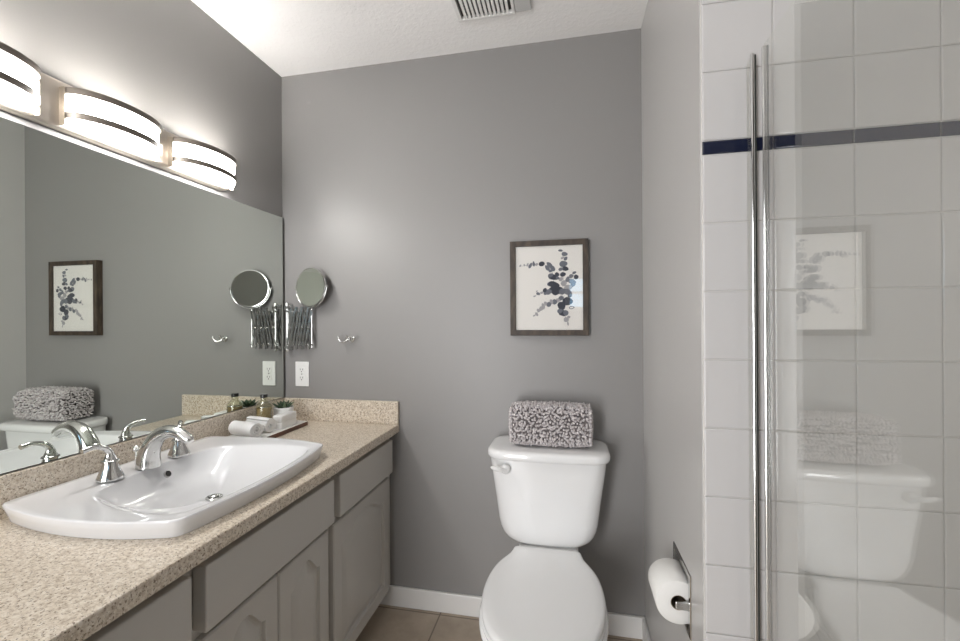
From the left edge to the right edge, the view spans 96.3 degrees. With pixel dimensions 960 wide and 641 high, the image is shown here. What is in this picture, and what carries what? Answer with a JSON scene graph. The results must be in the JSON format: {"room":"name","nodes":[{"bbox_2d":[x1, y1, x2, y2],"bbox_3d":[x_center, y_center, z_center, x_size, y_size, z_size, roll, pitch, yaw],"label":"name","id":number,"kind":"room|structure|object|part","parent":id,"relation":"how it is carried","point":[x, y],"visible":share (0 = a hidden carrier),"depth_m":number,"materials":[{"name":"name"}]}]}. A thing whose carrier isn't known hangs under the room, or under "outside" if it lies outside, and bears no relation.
{"room":"bathroom","nodes":[
{"label":"bathroom","id":0,"kind":"room"},
{"bbox_2d":[80,420,193,482],"bbox_3d":[-0.923,0.366,1.237,0.190,0.124,0.320,0,0,12],"label":"faucet","id":1,"kind":"object","parent":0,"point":[148,456],"visible":1,"depth_m":1.24,"materials":[{"name":"silver metal"}]},
{"bbox_3d":[-1.003,0.350,1.133,0.028,0.051,0.085,0,0,12],"label":"lever","id":2,"kind":"part","parent":1,"relation":"part of","materials":[{"name":"silver metal"}]},
{"bbox_3d":[-0.997,0.404,1.159,0.061,0.046,0.061,0,0,12],"label":"handle","id":3,"kind":"part","parent":1,"relation":"part of","materials":[{"name":"silver metal"}]},
{"bbox_3d":[-1.006,0.397,1.258,0.017,0.061,0.017,0,0,12],"label":"lift rod","id":4,"kind":"part","parent":1,"relation":"part of","materials":[{"name":"silver metal"}]},
{"bbox_3d":[-0.916,0.366,1.250,0.181,0.124,0.064,0,0,12],"label":"spout","id":5,"kind":"part","parent":1,"relation":"part of","materials":[{"name":"silver metal"}]},
{"bbox_3d":[-0.963,0.350,1.380,0.029,0.049,0.066,0,0,-25],"label":"lever","id":6,"kind":"part","parent":1,"relation":"part of","materials":[{"name":"silver metal"}]},
{"bbox_3d":[-0.955,0.404,1.364,0.061,0.046,0.061,0,0,12],"label":"handle","id":7,"kind":"part","parent":1,"relation":"part of","materials":[{"name":"silver metal"}]},
{"bbox_2d":[0,0,283,474],"bbox_3d":[-1.303,0.064,0.505,0.100,2.440,3.367,0,0,12],"label":"wall","id":8,"kind":"structure","parent":0,"point":[170,61],"depth_m":1.47,"materials":[{"name":"grey paint"}]},
{"bbox_2d":[0,41,236,190],"bbox_3d":[-1.049,-0.571,1.246,0.108,0.131,0.933,0,0,12],"label":"vanity light","id":9,"kind":"object","parent":8,"relation":"attached to","point":[112,124],"visible":1,"depth_m":1.19,"materials":[{"name":"white glass"}]},
{"bbox_3d":[-1.104,-0.562,0.940,0.080,0.088,0.250,0,0,12],"label":"lamp shade","id":10,"kind":"part","parent":9,"relation":"part of","materials":[{"name":"white glass"}]},
{"bbox_3d":[-1.040,-0.562,1.253,0.080,0.088,0.250,0,0,12],"label":"lamp shade","id":11,"kind":"part","parent":9,"relation":"part of","materials":[{"name":"white glass"}]},
{"bbox_3d":[-0.977,-0.562,1.561,0.080,0.088,0.250,0,0,12],"label":"lamp shade","id":12,"kind":"part","parent":9,"relation":"part of","materials":[{"name":"white glass"}]},
{"bbox_2d":[0,117,283,473],"bbox_3d":[-1.094,-0.060,1.244,0.012,0.846,1.599,0,0,12],"label":"wall mirror","id":13,"kind":"object","parent":8,"relation":"attached to","point":[135,301],"visible":0.92,"depth_m":1.28,"materials":[{"name":"white mirror"}]},
{"bbox_2d":[0,398,283,519],"bbox_3d":[-1.092,0.418,1.224,0.019,0.102,1.638,0,0,12],"label":"backsplash","id":14,"kind":"structure","parent":8,"relation":"attached to","point":[22,482],"depth_m":1.18,"materials":[{"name":"beige stone"}]},
{"bbox_2d":[273,405,293,414],"bbox_3d":[-0.862,0.413,1.888,0.082,0.069,0.082,0,0,12],"label":"pot","id":15,"kind":"object","parent":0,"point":[278,409],"depth_m":1.86,"materials":[{"name":"white ceramic"}]},
{"bbox_2d":[191,0,647,76],"bbox_3d":[-0.044,-1.195,0.246,2.688,0.060,3.367,0,0,12],"label":"ceiling","id":16,"kind":"structure","parent":0,"point":[292,37],"depth_m":1.70,"materials":[{"name":"white paint"}]},
{"bbox_2d":[451,0,531,22],"bbox_3d":[0.028,-1.157,1.494,0.280,0.016,0.282,0,0,12],"label":"exhaust fan","id":17,"kind":"object","parent":16,"relation":"attached to","point":[465,10],"visible":1,"depth_m":1.59,"materials":[{"name":"white paint"}]},
{"bbox_2d":[282,28,644,616],"bbox_3d":[0.015,0.055,1.903,1.922,2.440,0.100,0,0,12],"label":"wall","id":18,"kind":"structure","parent":0,"point":[409,185],"depth_m":1.87,"materials":[{"name":"grey paint"}]},
{"bbox_2d":[295,362,308,385],"bbox_3d":[-0.837,0.252,2.022,0.070,0.116,0.009,0,0,12],"label":"wall outlet","id":19,"kind":"object","parent":18,"relation":"attached to","point":[301,368],"visible":1,"depth_m":2.02,"materials":[{"name":"white plastic"}]},
{"bbox_2d":[298,375,304,380],"bbox_3d":[-0.837,0.271,2.019,0.033,0.028,0.003,0,0,12],"label":"receptacle","id":20,"kind":"object","parent":19,"relation":"attached to","point":[300,377],"depth_m":2.02,"materials":[{"name":"grey plastic"}]},
{"bbox_2d":[298,367,304,372],"bbox_3d":[-0.837,0.233,2.019,0.033,0.028,0.003,0,0,12],"label":"receptacle","id":21,"kind":"object","parent":19,"relation":"attached to","point":[300,369],"depth_m":2.02,"materials":[{"name":"grey plastic"}]},
{"bbox_2d":[284,267,327,351],"bbox_3d":[-0.795,-0.050,1.985,0.242,0.388,0.042,0,0,17],"label":"mirror","id":22,"kind":"object","parent":18,"relation":"attached to","point":[311,286],"visible":1,"depth_m":1.99,"materials":[{"name":"silver metal"}]},
{"bbox_3d":[-0.837,0.035,1.994,0.137,0.197,0.012,0,0,12],"label":"scissor arm","id":23,"kind":"part","parent":22,"relation":"part of","materials":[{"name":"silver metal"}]},
{"bbox_3d":[-0.778,-0.154,1.972,0.168,0.168,0.007,0,0,25],"label":"looking glass","id":24,"kind":"part","parent":22,"relation":"part of","materials":[{"name":"white mirror"}]},
{"bbox_3d":[-0.775,0.034,1.982,0.007,0.183,0.007,0,0,12],"label":"pivot rod","id":25,"kind":"part","parent":22,"relation":"part of","materials":[{"name":"silver metal"}]},
{"bbox_2d":[284,397,398,424],"bbox_3d":[-0.649,0.415,1.979,0.584,0.102,0.019,0,0,12],"label":"backsplash","id":26,"kind":"structure","parent":18,"relation":"attached to","point":[307,409],"depth_m":1.96,"materials":[{"name":"beige stone"}]},
{"bbox_2d":[337,335,354,342],"bbox_3d":[-0.601,0.083,1.956,0.090,0.036,0.042,0,0,12],"label":"robe hook","id":27,"kind":"object","parent":18,"relation":"attached to","point":[350,339],"visible":1,"depth_m":1.95,"materials":[{"name":"silver metal"}]},
{"bbox_2d":[380,585,644,638],"bbox_3d":[0.089,1.231,1.831,1.164,0.087,0.014,0,0,12],"label":"baseboard","id":28,"kind":"structure","parent":18,"relation":"attached to","point":[622,625],"depth_m":1.87,"materials":[{"name":"white paint"}]},
{"bbox_2d":[510,238,588,335],"bbox_3d":[0.285,-0.134,1.779,0.318,0.392,0.032,0,0,12],"label":"framed picture","id":29,"kind":"object","parent":18,"relation":"attached to","point":[549,279],"visible":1,"depth_m":1.77,"materials":[{"name":"white paper"}]},
{"bbox_2d":[356,604,641,640],"bbox_3d":[-0.026,1.305,0.246,2.688,0.060,3.367,0,0,12],"label":"floor","id":30,"kind":"structure","parent":0,"point":[387,623],"depth_m":1.79,"materials":[{"name":"beige tile"}]},
{"bbox_2d":[84,439,392,640],"bbox_3d":[-0.816,0.892,1.177,0.573,0.776,1.657,0,0,12],"label":"vanity cabinet","id":31,"kind":"object","parent":30,"relation":"on","point":[318,568],"visible":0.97,"depth_m":1.23,"materials":[{"name":"grey paint"}]},
{"bbox_3d":[-0.649,0.594,0.666,0.038,0.143,0.442,0,0,12],"label":"drawer","id":32,"kind":"part","parent":31,"relation":"part of","materials":[{"name":"grey paint"}]},
{"bbox_2d":[0,397,398,640],"bbox_3d":[-0.813,0.434,1.176,0.584,0.138,1.657,0,0,12],"label":"countertop","id":33,"kind":"structure","parent":31,"relation":"on","point":[53,587],"depth_m":0.90,"materials":[{"name":"beige stone"}]},
{"bbox_2d":[2,436,322,538],"bbox_3d":[-0.809,0.469,1.237,0.518,0.089,0.659,0,0,12],"label":"sink","id":34,"kind":"object","parent":33,"relation":"in","point":[220,475],"visible":0.95,"depth_m":1.16,"materials":[{"name":"white ceramic"}]},
{"bbox_2d":[230,420,307,437],"bbox_3d":[-0.875,0.457,1.776,0.158,0.019,0.317,0,0,12],"label":"tray","id":35,"kind":"object","parent":33,"relation":"on","point":[275,433],"visible":0.25,"depth_m":1.76,"materials":[{"name":"brown wood"}]},
{"bbox_2d":[228,420,263,436],"bbox_3d":[-0.902,0.418,1.659,0.128,0.055,0.062,0,0,25],"label":"rolled washcloth","id":36,"kind":"object","parent":35,"relation":"on","point":[242,428],"visible":1,"depth_m":1.64,"materials":[{"name":"white fabric"}]},
{"bbox_2d":[246,416,275,431],"bbox_3d":[-0.884,0.416,1.732,0.123,0.055,0.054,0,0,25],"label":"rolled washcloth","id":37,"kind":"object","parent":35,"relation":"on","point":[269,424],"visible":0.53,"depth_m":1.71,"materials":[{"name":"white fabric"}]},
{"bbox_2d":[256,394,271,417],"bbox_3d":[-0.901,0.378,1.794,0.062,0.140,0.062,0,0,12],"label":"glass bottle","id":38,"kind":"object","parent":35,"relation":"on","point":[262,411],"visible":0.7,"depth_m":1.78,"materials":[{"name":"yellow glass"}]},
{"bbox_2d":[272,400,293,414],"bbox_3d":[-0.862,0.400,1.892,0.085,0.094,0.090,0,0,32],"label":"potted succulent","id":39,"kind":"object","parent":35,"relation":"on","point":[283,406],"visible":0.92,"depth_m":1.87,"materials":[{"name":"white ceramic"}]},
{"bbox_2d":[273,411,295,429],"bbox_3d":[-0.823,0.419,1.815,0.041,0.055,0.108,0,0,12],"label":"folded washcloth","id":40,"kind":"object","parent":35,"relation":"on","point":[286,419],"visible":0.86,"depth_m":1.79,"materials":[{"name":"white fabric"}]},
{"bbox_3d":[-0.578,0.934,1.046,0.020,0.494,0.245,0,0,12],"label":"door","id":41,"kind":"part","parent":31,"relation":"part of","materials":[{"name":"grey paint"}]},
{"bbox_3d":[-0.547,0.593,1.166,0.038,0.143,0.512,0,0,12],"label":"drawer","id":42,"kind":"part","parent":31,"relation":"part of","materials":[{"name":"grey paint"}]},
{"bbox_3d":[-0.582,0.846,1.129,0.018,0.686,1.657,0,0,12],"label":"frame","id":43,"kind":"part","parent":31,"relation":"part of","materials":[{"name":"grey paint"}]},
{"bbox_3d":[-0.528,0.933,1.290,0.020,0.494,0.245,0,0,12],"label":"door","id":44,"kind":"part","parent":31,"relation":"part of","materials":[{"name":"grey paint"}]},
{"bbox_3d":[-0.452,0.933,1.662,0.020,0.494,0.451,0,0,12],"label":"door","id":45,"kind":"part","parent":31,"relation":"part of","materials":[{"name":"grey paint"}]},
{"bbox_3d":[-0.444,0.592,1.668,0.038,0.143,0.441,0,0,12],"label":"drawer","id":46,"kind":"part","parent":31,"relation":"part of","materials":[{"name":"grey paint"}]},
{"bbox_2d":[479,435,609,640],"bbox_3d":[0.216,0.879,1.426,0.458,0.788,0.745,0,0,12],"label":"toilet","id":47,"kind":"object","parent":30,"relation":"on","point":[549,498],"visible":0.97,"depth_m":1.55,"materials":[{"name":"white ceramic"}]},
{"bbox_3d":[0.078,0.555,1.600,0.077,0.036,0.035,0,0,-30],"label":"flush lever","id":48,"kind":"part","parent":47,"relation":"part of","materials":[{"name":"white plastic"}]},
{"bbox_3d":[0.195,0.846,1.328,0.370,0.022,0.525,0,0,12],"label":"seat lid","id":49,"kind":"part","parent":47,"relation":"part of","materials":[{"name":"white plastic"}]},
{"bbox_3d":[0.191,0.867,1.308,0.374,0.017,0.490,0,0,12],"label":"seat","id":50,"kind":"part","parent":47,"relation":"part of","materials":[{"name":"white plastic"}]},
{"bbox_3d":[0.197,1.075,1.328,0.384,0.398,0.545,0,0,12],"label":"bowl","id":51,"kind":"part","parent":47,"relation":"part of","materials":[{"name":"white ceramic"}]},
{"bbox_3d":[0.266,0.682,1.685,0.441,0.333,0.206,0,0,12],"label":"tank","id":52,"kind":"part","parent":47,"relation":"part of","materials":[{"name":"white ceramic"}]},
{"bbox_3d":[0.265,0.503,1.676,0.458,0.036,0.235,0,0,12],"label":"tank lid","id":53,"kind":"part","parent":47,"relation":"part of","materials":[{"name":"white ceramic"}]},
{"bbox_2d":[508,400,593,447],"bbox_3d":[0.277,0.401,1.688,0.331,0.165,0.184,0,0,12],"label":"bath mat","id":54,"kind":"object","parent":47,"relation":"on","point":[555,424],"visible":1,"depth_m":1.62,"materials":[{"name":"grey fabric"}]},
{"bbox_2d":[641,0,704,640],"bbox_3d":[0.645,0.050,1.331,0.140,2.440,0.767,0,0,12],"label":"wall","id":55,"kind":"structure","parent":0,"point":[670,29],"depth_m":1.23,"materials":[{"name":"grey paint"}]},
{"bbox_2d":[642,619,650,640],"bbox_3d":[0.576,1.227,1.340,0.014,0.087,0.752,0,0,12],"label":"baseboard","id":56,"kind":"structure","parent":55,"relation":"attached to","point":[645,632],"depth_m":1.66,"materials":[{"name":"white paint"}]},
{"bbox_2d":[673,541,691,640],"bbox_3d":[0.555,0.713,1.145,0.101,0.160,0.175,0,0,12],"label":"toilet paper holder","id":57,"kind":"object","parent":55,"relation":"attached to","point":[680,605],"visible":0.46,"depth_m":1.07,"materials":[{"name":"silver metal"}]},
{"bbox_2d":[648,558,687,624],"bbox_3d":[0.513,0.713,1.140,0.110,0.110,0.111,0,0,12],"label":"toilet paper roll","id":58,"kind":"object","parent":57,"relation":"on","point":[667,577],"visible":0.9,"depth_m":1.09,"materials":[{"name":"white paper"}]},
{"bbox_3d":[0.509,0.713,1.075,0.038,0.022,0.008,0,0,12],"label":"post","id":59,"kind":"part","parent":57,"relation":"part of","materials":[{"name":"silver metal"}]},
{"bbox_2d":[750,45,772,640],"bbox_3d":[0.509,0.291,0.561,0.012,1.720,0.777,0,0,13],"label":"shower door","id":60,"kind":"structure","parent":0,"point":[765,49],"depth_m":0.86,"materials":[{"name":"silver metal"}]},
{"bbox_2d":[700,0,959,640],"bbox_3d":[1.060,0.048,1.293,0.963,2.440,0.876,0,0,12],"label":"wall","id":61,"kind":"structure","parent":0,"point":[864,95],"depth_m":0.91,"materials":[{"name":"white tile"}]}
]}

